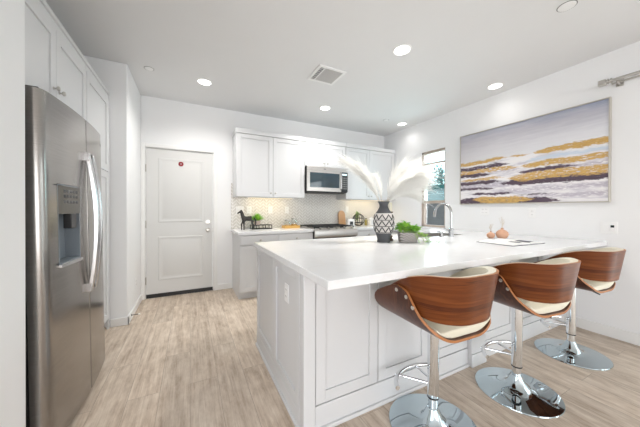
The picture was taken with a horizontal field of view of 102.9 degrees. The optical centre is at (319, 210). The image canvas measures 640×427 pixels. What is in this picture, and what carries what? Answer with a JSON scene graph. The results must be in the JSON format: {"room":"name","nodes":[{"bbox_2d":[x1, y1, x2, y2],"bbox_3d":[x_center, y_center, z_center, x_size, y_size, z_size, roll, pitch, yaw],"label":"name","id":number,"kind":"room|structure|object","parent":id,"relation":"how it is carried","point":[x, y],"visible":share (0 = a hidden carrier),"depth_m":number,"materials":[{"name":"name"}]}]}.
{"room":"kitchen","nodes":[
{"label":"kitchen","id":0,"kind":"room"},
{"bbox_2d":[0,0,25,426],"bbox_3d":[-1.576,-0.160,0.667,0.895,2.740,0.620,0,0,-27],"label":"wall","id":1,"kind":"structure","parent":0,"point":[12,12],"depth_m":1.05,"materials":[{"name":"paint"}]},
{"bbox_2d":[25,0,86,120],"bbox_3d":[-1.899,-0.909,1.440,0.672,0.570,1.018,0,0,-27],"label":"upper cabinet","id":2,"kind":"object","parent":1,"relation":"attached to","point":[54,64],"visible":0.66,"depth_m":1.53,"materials":[{"name":"paint"}]},
{"bbox_2d":[83,55,140,327],"bbox_3d":[-2.705,-0.172,2.793,1.113,2.740,0.815,0,0,-27],"label":"wall","id":3,"kind":"structure","parent":0,"point":[124,98],"depth_m":2.67,"materials":[{"name":"paint"}]},
{"bbox_2d":[110,294,141,327],"bbox_3d":[-2.267,1.156,3.016,0.157,0.085,0.829,0,0,-27],"label":"baseboard","id":4,"kind":"structure","parent":3,"relation":"attached to","point":[121,321],"depth_m":2.67,"materials":[{"name":"paint"}]},
{"bbox_2d":[141,95,383,283],"bbox_3d":[-0.992,-0.174,4.207,5.448,2.740,0.150,0,0,-27],"label":"wall","id":5,"kind":"structure","parent":0,"point":[163,121],"depth_m":3.86,"materials":[{"name":"paint"}]},
{"bbox_2d":[145,148,212,298],"bbox_3d":[-1.975,0.172,3.622,0.848,2.041,0.104,0,0,-27],"label":"door","id":6,"kind":"structure","parent":5,"relation":"in","point":[179,199],"depth_m":3.62,"materials":[{"name":"paint"}]},
{"bbox_2d":[141,142,216,299],"bbox_3d":[-1.990,0.142,3.663,0.949,2.107,0.116,0,0,-27],"label":"trim","id":7,"kind":"structure","parent":5,"relation":"attached to","point":[144,146],"depth_m":3.48,"materials":[{"name":"paint"}]},
{"bbox_2d":[217,283,231,289],"bbox_3d":[-1.456,1.154,3.886,0.208,0.085,0.014,0,0,-27],"label":"baseboard","id":8,"kind":"structure","parent":5,"relation":"attached to","point":[225,285],"depth_m":3.88,"materials":[{"name":"paint"}]},
{"bbox_2d":[232,127,304,198],"bbox_3d":[-0.792,-0.696,4.012,1.082,0.983,0.351,0,0,-27],"label":"upper cabinet","id":9,"kind":"object","parent":5,"relation":"attached to","point":[265,164],"visible":1,"depth_m":3.87,"materials":[{"name":"paint"}]},
{"bbox_2d":[246,197,293,198],"bbox_3d":[-0.766,-0.196,3.985,0.750,0.014,0.040,0,0,-27],"label":"light","id":10,"kind":"object","parent":9,"relation":"attached to","point":[246,197],"visible":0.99,"depth_m":3.98,"materials":[{"name":"white plastic"}]},
{"bbox_2d":[231,183,378,228],"bbox_3d":[-0.016,-0.071,4.614,3.038,0.704,0.008,0,0,-27],"label":"backsplash","id":11,"kind":"structure","parent":5,"relation":"attached to","point":[314,208],"depth_m":4.46,"materials":[{"name":"tile"}]},
{"bbox_2d":[236,206,243,213],"bbox_3d":[-1.250,-0.009,3.976,0.116,0.114,0.010,0,0,-27],"label":"switch plate","id":12,"kind":"object","parent":11,"relation":"attached to","point":[238,208],"visible":0.72,"depth_m":3.97,"materials":[{"name":"white plastic"}]},
{"bbox_2d":[247,206,250,213],"bbox_3d":[-1.123,-0.009,4.042,0.072,0.114,0.008,0,0,-27],"label":"wall outlet","id":13,"kind":"object","parent":11,"relation":"attached to","point":[248,207],"visible":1,"depth_m":4.04,"materials":[{"name":"white plastic"}]},
{"bbox_2d":[305,137,345,168],"bbox_3d":[0.040,-0.957,4.434,0.781,0.460,0.351,0,0,-27],"label":"upper cabinet","id":14,"kind":"object","parent":5,"relation":"attached to","point":[318,152],"visible":0.86,"depth_m":4.28,"materials":[{"name":"paint"}]},
{"bbox_2d":[305,165,347,194],"bbox_3d":[0.059,-0.508,4.398,0.768,0.427,0.437,0,0,-27],"label":"microwave","id":15,"kind":"object","parent":14,"relation":"attached to","point":[318,180],"visible":0.97,"depth_m":4.23,"materials":[{"name":"metal"}]},
{"bbox_2d":[337,143,394,200],"bbox_3d":[0.895,-0.695,4.871,1.135,0.983,0.351,0,0,-27],"label":"upper cabinet","id":16,"kind":"object","parent":5,"relation":"attached to","point":[380,159],"visible":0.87,"depth_m":4.71,"materials":[{"name":"paint"}]},
{"bbox_2d":[45,0,639,135],"bbox_3d":[1.129,-1.562,-1.665,7.300,0.100,12.825,0,0,-27],"label":"ceiling","id":17,"kind":"structure","parent":0,"point":[258,57],"depth_m":2.40,"materials":[{"name":"paint"}]},
{"bbox_2d":[144,66,153,70],"bbox_3d":[-1.852,-1.536,2.763,0.094,0.007,0.094,0,0,-27],"label":"cap","id":18,"kind":"object","parent":17,"relation":"attached to","point":[145,67],"visible":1,"depth_m":2.75,"materials":[{"name":"white plastic"}]},
{"bbox_2d":[196,78,211,85],"bbox_3d":[-1.383,-1.536,3.052,0.176,0.008,0.176,0,0,-27],"label":"recessed light","id":19,"kind":"object","parent":17,"relation":"in","point":[202,81],"visible":1,"depth_m":3.05,"materials":[{"name":"white plastic"}]},
{"bbox_2d":[319,106,330,110],"bbox_3d":[0.075,-1.535,3.825,0.176,0.008,0.176,0,0,-27],"label":"recessed light","id":20,"kind":"object","parent":17,"relation":"in","point":[324,108],"visible":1,"depth_m":3.83,"materials":[{"name":"white plastic"}]},
{"bbox_2d":[307,64,346,85],"bbox_3d":[0.072,-1.529,2.890,0.330,0.012,0.330,0,0,-27],"label":"ceiling vent","id":21,"kind":"object","parent":17,"relation":"in","point":[323,74],"visible":1,"depth_m":2.88,"materials":[{"name":"white plastic"}]},
{"bbox_2d":[392,44,411,55],"bbox_3d":[0.782,-1.527,2.430,0.176,0.008,0.176,0,0,-27],"label":"recessed light","id":22,"kind":"object","parent":17,"relation":"in","point":[403,49],"visible":1,"depth_m":2.42,"materials":[{"name":"white plastic"}]},
{"bbox_2d":[397,122,406,125],"bbox_3d":[1.457,-1.535,4.530,0.176,0.008,0.176,0,0,-27],"label":"recessed light","id":23,"kind":"object","parent":17,"relation":"in","point":[401,123],"visible":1,"depth_m":4.54,"materials":[{"name":"white plastic"}]},
{"bbox_2d":[487,83,503,89],"bbox_3d":[2.153,-1.527,3.134,0.176,0.008,0.176,0,0,-27],"label":"recessed light","id":24,"kind":"object","parent":17,"relation":"in","point":[495,85],"visible":1,"depth_m":3.14,"materials":[{"name":"white plastic"}]},
{"bbox_2d":[556,0,577,11],"bbox_3d":[1.842,-1.522,1.902,0.116,0.008,0.116,0,0,-27],"label":"smoke detector","id":25,"kind":"object","parent":17,"relation":"attached to","point":[570,4],"visible":1,"depth_m":1.90,"materials":[{"name":"white plastic"}]},
{"bbox_2d":[68,288,639,426],"bbox_3d":[1.121,1.278,-1.652,7.300,0.100,12.825,0,0,-27],"label":"floor","id":26,"kind":"structure","parent":0,"point":[189,359],"depth_m":1.81,"materials":[{"name":"brown wood"}]},
{"bbox_2d":[25,85,104,426],"bbox_3d":[-1.827,0.301,1.462,0.914,1.827,0.910,-1,1,-27],"label":"refrigerator","id":27,"kind":"object","parent":26,"relation":"on","point":[64,286],"visible":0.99,"depth_m":1.33,"materials":[{"name":"silver metal"}]},
{"bbox_2d":[85,61,109,328],"bbox_3d":[-2.291,0.002,2.178,0.642,2.400,0.636,0,0,-27],"label":"pantry cabinet","id":28,"kind":"object","parent":26,"relation":"on","point":[97,102],"visible":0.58,"depth_m":2.46,"materials":[{"name":"paint"}]},
{"bbox_2d":[232,232,312,298],"bbox_3d":[-0.723,0.761,3.885,1.073,0.875,0.676,0,0,-27],"label":"base cabinet","id":29,"kind":"object","parent":26,"relation":"on","point":[244,253],"visible":0.43,"depth_m":3.46,"materials":[{"name":"paint"}]},
{"bbox_2d":[231,227,313,234],"bbox_3d":[-0.733,0.302,3.879,1.101,0.040,0.653,0,0,-27],"label":"countertop","id":30,"kind":"structure","parent":29,"relation":"on","point":[277,230],"depth_m":3.64,"materials":[{"name":"white stone"}]},
{"bbox_2d":[237,210,255,229],"bbox_3d":[-1.062,0.134,3.704,0.274,0.292,0.078,0,0,-27],"label":"horse figurine","id":31,"kind":"object","parent":30,"relation":"on","point":[244,218],"visible":1,"depth_m":3.67,"materials":[{"name":"brown metal"}]},
{"bbox_2d":[250,224,271,228],"bbox_3d":[-0.910,0.248,3.937,0.306,0.066,0.160,0,0,-27],"label":"metal stand","id":32,"kind":"object","parent":30,"relation":"on","point":[251,224],"visible":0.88,"depth_m":3.93,"materials":[{"name":"brown metal"}]},
{"bbox_2d":[252,214,262,224],"bbox_3d":[-0.979,0.126,3.957,0.292,0.184,0.280,0,0,-27],"label":"grass plant","id":33,"kind":"object","parent":32,"relation":"on","point":[258,217],"visible":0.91,"depth_m":3.92,"materials":[{"name":"green plant"}]},
{"bbox_2d":[282,225,299,227],"bbox_3d":[-0.473,0.261,4.137,0.260,0.042,0.152,0,0,-27],"label":"wooden tray","id":34,"kind":"object","parent":30,"relation":"on","point":[283,226],"visible":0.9,"depth_m":4.08,"materials":[{"name":"brown wood"}]},
{"bbox_2d":[300,224,357,238],"bbox_3d":[0.125,0.706,4.273,0.772,0.926,0.730,0,0,-27],"label":"range","id":35,"kind":"object","parent":26,"relation":"on","point":[321,231],"visible":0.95,"depth_m":4.02,"materials":[{"name":"metal"}]},
{"bbox_2d":[301,226,355,229],"bbox_3d":[0.109,0.285,4.305,0.772,0.017,0.655,0,0,-27],"label":"cooktop","id":36,"kind":"object","parent":35,"relation":"in","point":[309,227],"depth_m":4.05,"materials":[{"name":"black metal"}]},
{"bbox_2d":[356,230,375,236],"bbox_3d":[0.675,0.761,4.596,0.485,0.875,0.676,0,0,-27],"label":"base cabinet","id":37,"kind":"object","parent":26,"relation":"on","point":[360,232],"visible":0.19,"depth_m":4.31,"materials":[{"name":"paint"}]},
{"bbox_2d":[255,236,564,426],"bbox_3d":[1.033,0.771,2.508,3.074,0.876,1.111,0,0,-27],"label":"kitchen island","id":38,"kind":"object","parent":26,"relation":"on","point":[332,358],"visible":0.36,"depth_m":1.56,"materials":[{"name":"paint"}]},
{"bbox_2d":[285,283,288,303],"bbox_3d":[-0.211,0.520,1.607,0.008,0.114,0.072,0,0,-27],"label":"wall outlet","id":39,"kind":"object","parent":38,"relation":"attached to","point":[286,285],"visible":1,"depth_m":1.59,"materials":[{"name":"white plastic"}]},
{"bbox_2d":[254,231,606,289],"bbox_3d":[1.088,0.313,2.396,3.082,0.040,1.409,0,0,-27],"label":"island countertop","id":40,"kind":"structure","parent":38,"relation":"on","point":[343,262],"depth_m":1.75,"materials":[{"name":"white stone"}]},
{"bbox_2d":[373,201,393,242],"bbox_3d":[0.593,0.103,2.375,0.195,0.377,0.193,0,0,-37],"label":"vase","id":41,"kind":"object","parent":40,"relation":"on","point":[383,222],"visible":1,"depth_m":2.32,"materials":[{"name":"grey ceramic"}]},
{"bbox_2d":[331,153,378,200],"bbox_3d":[0.305,-0.307,2.365,0.479,0.554,0.268,0,0,26],"label":"pampas plume","id":42,"kind":"object","parent":41,"relation":"in","point":[342,159],"visible":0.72,"depth_m":2.37},
{"bbox_2d":[347,154,379,200],"bbox_3d":[0.376,-0.285,2.362,0.368,0.511,0.262,0,0,-27],"label":"pampas plume","id":43,"kind":"object","parent":41,"relation":"in","point":[362,169],"visible":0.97,"depth_m":2.33},
{"bbox_2d":[371,170,383,200],"bbox_3d":[0.531,-0.210,2.425,0.150,0.359,0.183,0,0,-27],"label":"pampas plume","id":44,"kind":"object","parent":41,"relation":"in","point":[377,179],"visible":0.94,"depth_m":2.38},
{"bbox_2d":[386,151,416,199],"bbox_3d":[0.818,-0.307,2.479,0.447,0.554,0.316,0,0,-9],"label":"pampas plume","id":45,"kind":"object","parent":41,"relation":"in","point":[393,174],"visible":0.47,"depth_m":2.39},
{"bbox_2d":[389,180,432,207],"bbox_3d":[0.865,-0.159,2.398,0.451,0.317,0.294,0,0,22],"label":"pampas plume","id":46,"kind":"object","parent":41,"relation":"in","point":[414,193],"visible":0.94,"depth_m":2.33},
{"bbox_2d":[388,152,439,199],"bbox_3d":[0.902,-0.304,2.361,0.507,0.550,0.364,0,0,-27],"label":"pampas plume","id":47,"kind":"object","parent":41,"relation":"in","point":[413,171],"visible":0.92,"depth_m":2.33},
{"bbox_2d":[390,170,441,198],"bbox_3d":[0.887,-0.223,2.402,0.551,0.389,0.306,0,0,0],"label":"pampas plume","id":48,"kind":"object","parent":41,"relation":"in","point":[426,183],"visible":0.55,"depth_m":2.34},
{"bbox_2d":[389,158,443,199],"bbox_3d":[0.907,-0.282,2.451,0.592,0.506,0.343,0,0,0],"label":"pampas plume","id":49,"kind":"object","parent":41,"relation":"in","point":[427,177],"visible":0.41,"depth_m":2.35},
{"bbox_2d":[388,202,392,240],"bbox_3d":[0.675,0.106,2.490,0.080,0.372,0.080,0,0,-27],"label":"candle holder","id":50,"kind":"object","parent":40,"relation":"on","point":[390,203],"visible":0.23,"depth_m":2.46,"materials":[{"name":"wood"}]},
{"bbox_2d":[395,220,439,242],"bbox_3d":[0.884,0.189,2.374,0.397,0.207,0.211,0,0,0],"label":"potted plant","id":51,"kind":"object","parent":40,"relation":"on","point":[405,236],"visible":1,"depth_m":2.33,"materials":[{"name":"green plant"}]},
{"bbox_2d":[418,232,460,237],"bbox_3d":[1.317,0.412,3.055,0.738,0.247,0.333,0,0,-27],"label":"sink","id":52,"kind":"object","parent":40,"relation":"in","point":[437,234],"visible":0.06,"depth_m":3.27,"materials":[{"name":"silver metal"}]},
{"bbox_2d":[433,203,453,236],"bbox_3d":[1.395,0.100,2.943,0.133,0.382,0.268,0,0,-27],"label":"faucet","id":53,"kind":"object","parent":40,"relation":"on","point":[451,229],"visible":1,"depth_m":2.86,"materials":[{"name":"silver metal"}]},
{"bbox_2d":[486,231,494,237],"bbox_3d":[1.827,0.256,2.727,0.080,0.075,0.080,0,0,-27],"label":"bud vase","id":54,"kind":"object","parent":40,"relation":"on","point":[490,234],"visible":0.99,"depth_m":2.70,"materials":[{"name":"ceramic"}]},
{"bbox_2d":[496,228,508,238],"bbox_3d":[1.923,0.238,2.692,0.116,0.112,0.116,0,0,-27],"label":"bud vase","id":55,"kind":"object","parent":40,"relation":"on","point":[501,233],"visible":0.92,"depth_m":2.66,"materials":[{"name":"ceramic"}]},
{"bbox_2d":[477,238,543,245],"bbox_3d":[1.747,0.284,2.344,0.476,0.022,0.312,0,0,-24],"label":"open book","id":56,"kind":"object","parent":40,"relation":"on","point":[499,241],"visible":1,"depth_m":2.27,"materials":[{"name":"paper"}]},
{"bbox_2d":[375,266,498,426],"bbox_3d":[0.648,0.755,1.417,0.547,0.915,0.526,0,0,-24],"label":"bar stool","id":57,"kind":"object","parent":26,"relation":"on","point":[455,308],"visible":0.99,"depth_m":1.27,"materials":[{"name":"brown wood"}]},
{"bbox_2d":[397,266,495,280],"bbox_3d":[0.673,0.413,1.363,0.498,0.231,0.386,0,0,-24],"label":"cushion","id":58,"kind":"object","parent":57,"relation":"on","point":[483,273],"depth_m":1.21,"materials":[{"name":"beige leather"}]},
{"bbox_2d":[422,317,490,337],"bbox_3d":[0.644,0.584,1.427,0.390,0.060,0.370,0,0,-24],"label":"seat cushion","id":59,"kind":"object","parent":57,"relation":"on","point":[438,330],"depth_m":1.25,"materials":[{"name":"beige leather"}]},
{"bbox_2d":[475,257,580,418],"bbox_3d":[1.339,0.756,1.702,0.547,0.915,0.526,0,0,-20],"label":"bar stool","id":60,"kind":"object","parent":26,"relation":"on","point":[543,289],"visible":0.84,"depth_m":1.56,"materials":[{"name":"brown wood"}]},
{"bbox_2d":[493,257,577,266],"bbox_3d":[1.359,0.414,1.646,0.498,0.231,0.386,0,0,-20],"label":"cushion","id":61,"kind":"object","parent":60,"relation":"on","point":[565,261],"depth_m":1.50,"materials":[{"name":"beige leather"}]},
{"bbox_2d":[517,297,569,313],"bbox_3d":[1.335,0.585,1.712,0.390,0.060,0.370,0,0,-20],"label":"seat cushion","id":62,"kind":"object","parent":60,"relation":"on","point":[531,307],"depth_m":1.54,"materials":[{"name":"beige leather"}]},
{"bbox_2d":[534,247,625,370],"bbox_3d":[2.147,0.756,2.149,0.547,0.915,0.526,0,0,-24],"label":"bar stool","id":63,"kind":"object","parent":26,"relation":"on","point":[599,269],"visible":0.64,"depth_m":2.01,"materials":[{"name":"brown wood"}]},
{"bbox_2d":[547,247,623,258],"bbox_3d":[2.171,0.414,2.095,0.498,0.231,0.386,0,0,-24],"label":"cushion","id":64,"kind":"object","parent":63,"relation":"on","point":[608,252],"depth_m":1.92,"materials":[{"name":"beige leather"}]},
{"bbox_2d":[581,278,614,290],"bbox_3d":[2.143,0.585,2.159,0.390,0.060,0.370,0,0,-24],"label":"seat cushion","id":65,"kind":"object","parent":63,"relation":"on","point":[592,285],"depth_m":1.99,"materials":[{"name":"beige leather"}]},
{"bbox_3d":[1.549,0.766,4.137,0.678,0.875,0.980,0,0,-27],"label":"cabinet","id":66,"kind":"object","parent":26,"relation":"on","visible":0},
{"bbox_2d":[349,225,465,232],"bbox_3d":[1.225,0.305,4.250,1.154,0.040,1.770,0,0,-27],"label":"countertop","id":67,"kind":"structure","parent":66,"relation":"on","point":[362,227],"depth_m":4.10,"materials":[{"name":"white stone"}]},
{"bbox_2d":[338,211,345,224],"bbox_3d":[0.409,0.138,4.785,0.150,0.279,0.061,0,0,-27],"label":"cutting board","id":68,"kind":"object","parent":67,"relation":"on","point":[341,215],"visible":0.8,"depth_m":4.78,"materials":[{"name":"brown wood"}]},
{"bbox_2d":[348,219,353,226],"bbox_3d":[0.557,0.214,4.582,0.124,0.137,0.126,0,0,-27],"label":"canister","id":69,"kind":"object","parent":67,"relation":"on","point":[350,221],"visible":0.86,"depth_m":4.53,"materials":[{"name":"white ceramic"}]},
{"bbox_2d":[352,211,364,225],"bbox_3d":[0.708,0.142,4.693,0.219,0.278,0.219,0,0,-3],"label":"ornament","id":70,"kind":"object","parent":67,"relation":"on","point":[356,215],"visible":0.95,"depth_m":4.66,"materials":[{"name":"brown metal"}]},
{"bbox_2d":[369,217,373,224],"bbox_3d":[0.979,0.201,4.876,0.090,0.162,0.060,0,0,-27],"label":"bottle","id":71,"kind":"object","parent":67,"relation":"on","point":[371,219],"visible":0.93,"depth_m":4.85,"materials":[{"name":"white ceramic"}]},
{"bbox_2d":[384,41,639,333],"bbox_3d":[4.248,-0.141,-0.237,0.160,2.740,12.525,0,0,-27],"label":"wall","id":72,"kind":"structure","parent":0,"point":[575,85],"depth_m":2.67,"materials":[{"name":"paint"}]},
{"bbox_2d":[422,148,444,227],"bbox_3d":[1.920,-0.367,4.275,0.075,1.282,0.475,0,0,-27],"label":"window","id":73,"kind":"structure","parent":72,"relation":"in","point":[424,209],"depth_m":4.38,"materials":[{"name":"white"}]},
{"bbox_2d":[480,207,488,214],"bbox_3d":[2.255,0.006,3.493,0.008,0.114,0.116,0,0,-27],"label":"wall outlet","id":74,"kind":"object","parent":72,"relation":"attached to","point":[483,210],"visible":1,"depth_m":3.49,"materials":[{"name":"white plastic"}]},
{"bbox_2d":[529,208,535,217],"bbox_3d":[2.503,0.029,3.006,0.008,0.114,0.072,0,0,-27],"label":"wall outlet","id":75,"kind":"object","parent":72,"relation":"attached to","point":[532,211],"visible":1,"depth_m":3.00,"materials":[{"name":"white plastic"}]},
{"bbox_2d":[460,97,611,204],"bbox_3d":[2.431,-0.587,3.109,0.042,1.003,1.516,0,0,-27],"label":"painting","id":76,"kind":"object","parent":72,"relation":"attached to","point":[564,155],"visible":1,"depth_m":2.88,"materials":[{"name":"fabric"}]},
{"bbox_2d":[564,314,639,345],"bbox_3d":[2.813,1.162,2.390,0.014,0.105,0.795,0,0,-27],"label":"baseboard","id":77,"kind":"structure","parent":72,"relation":"attached to","point":[616,333],"depth_m":2.45,"materials":[{"name":"paint"}]},
{"bbox_2d":[600,222,617,233],"bbox_3d":[2.781,0.166,2.455,0.011,0.114,0.116,0,0,-27],"label":"switch plate","id":78,"kind":"object","parent":72,"relation":"attached to","point":[605,227],"visible":1,"depth_m":2.45,"materials":[{"name":"white plastic"}]},
{"bbox_2d":[598,70,639,86],"bbox_3d":[3.594,-1.195,0.745,0.116,0.076,3.880,0,0,-27],"label":"curtain rod","id":79,"kind":"object","parent":72,"relation":"attached to","point":[619,80],"visible":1,"depth_m":2.36,"materials":[{"name":"silver metal"}]},
{"label":"outside","id":80,"kind":"structure","parent":0,"visible":0},
{"bbox_3d":[7.071,1.325,8.096,12.050,0.150,20.000,0,0,-27],"label":"ground","id":81,"kind":"structure","parent":80,"visible":0},
{"bbox_2d":[427,184,444,225],"bbox_3d":[5.411,0.199,6.122,0.320,2.110,18.000,0,0,-27],"label":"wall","id":82,"kind":"structure","parent":81,"relation":"on","point":[439,219],"depth_m":8.71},
{"bbox_2d":[431,163,444,184],"bbox_3d":[4.853,-0.331,9.751,1.524,3.148,1.325,0,0,-1],"label":"tree","id":83,"kind":"object","parent":81,"relation":"on","point":[441,178],"visible":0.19,"depth_m":9.68,"materials":[{"name":"green plant"}]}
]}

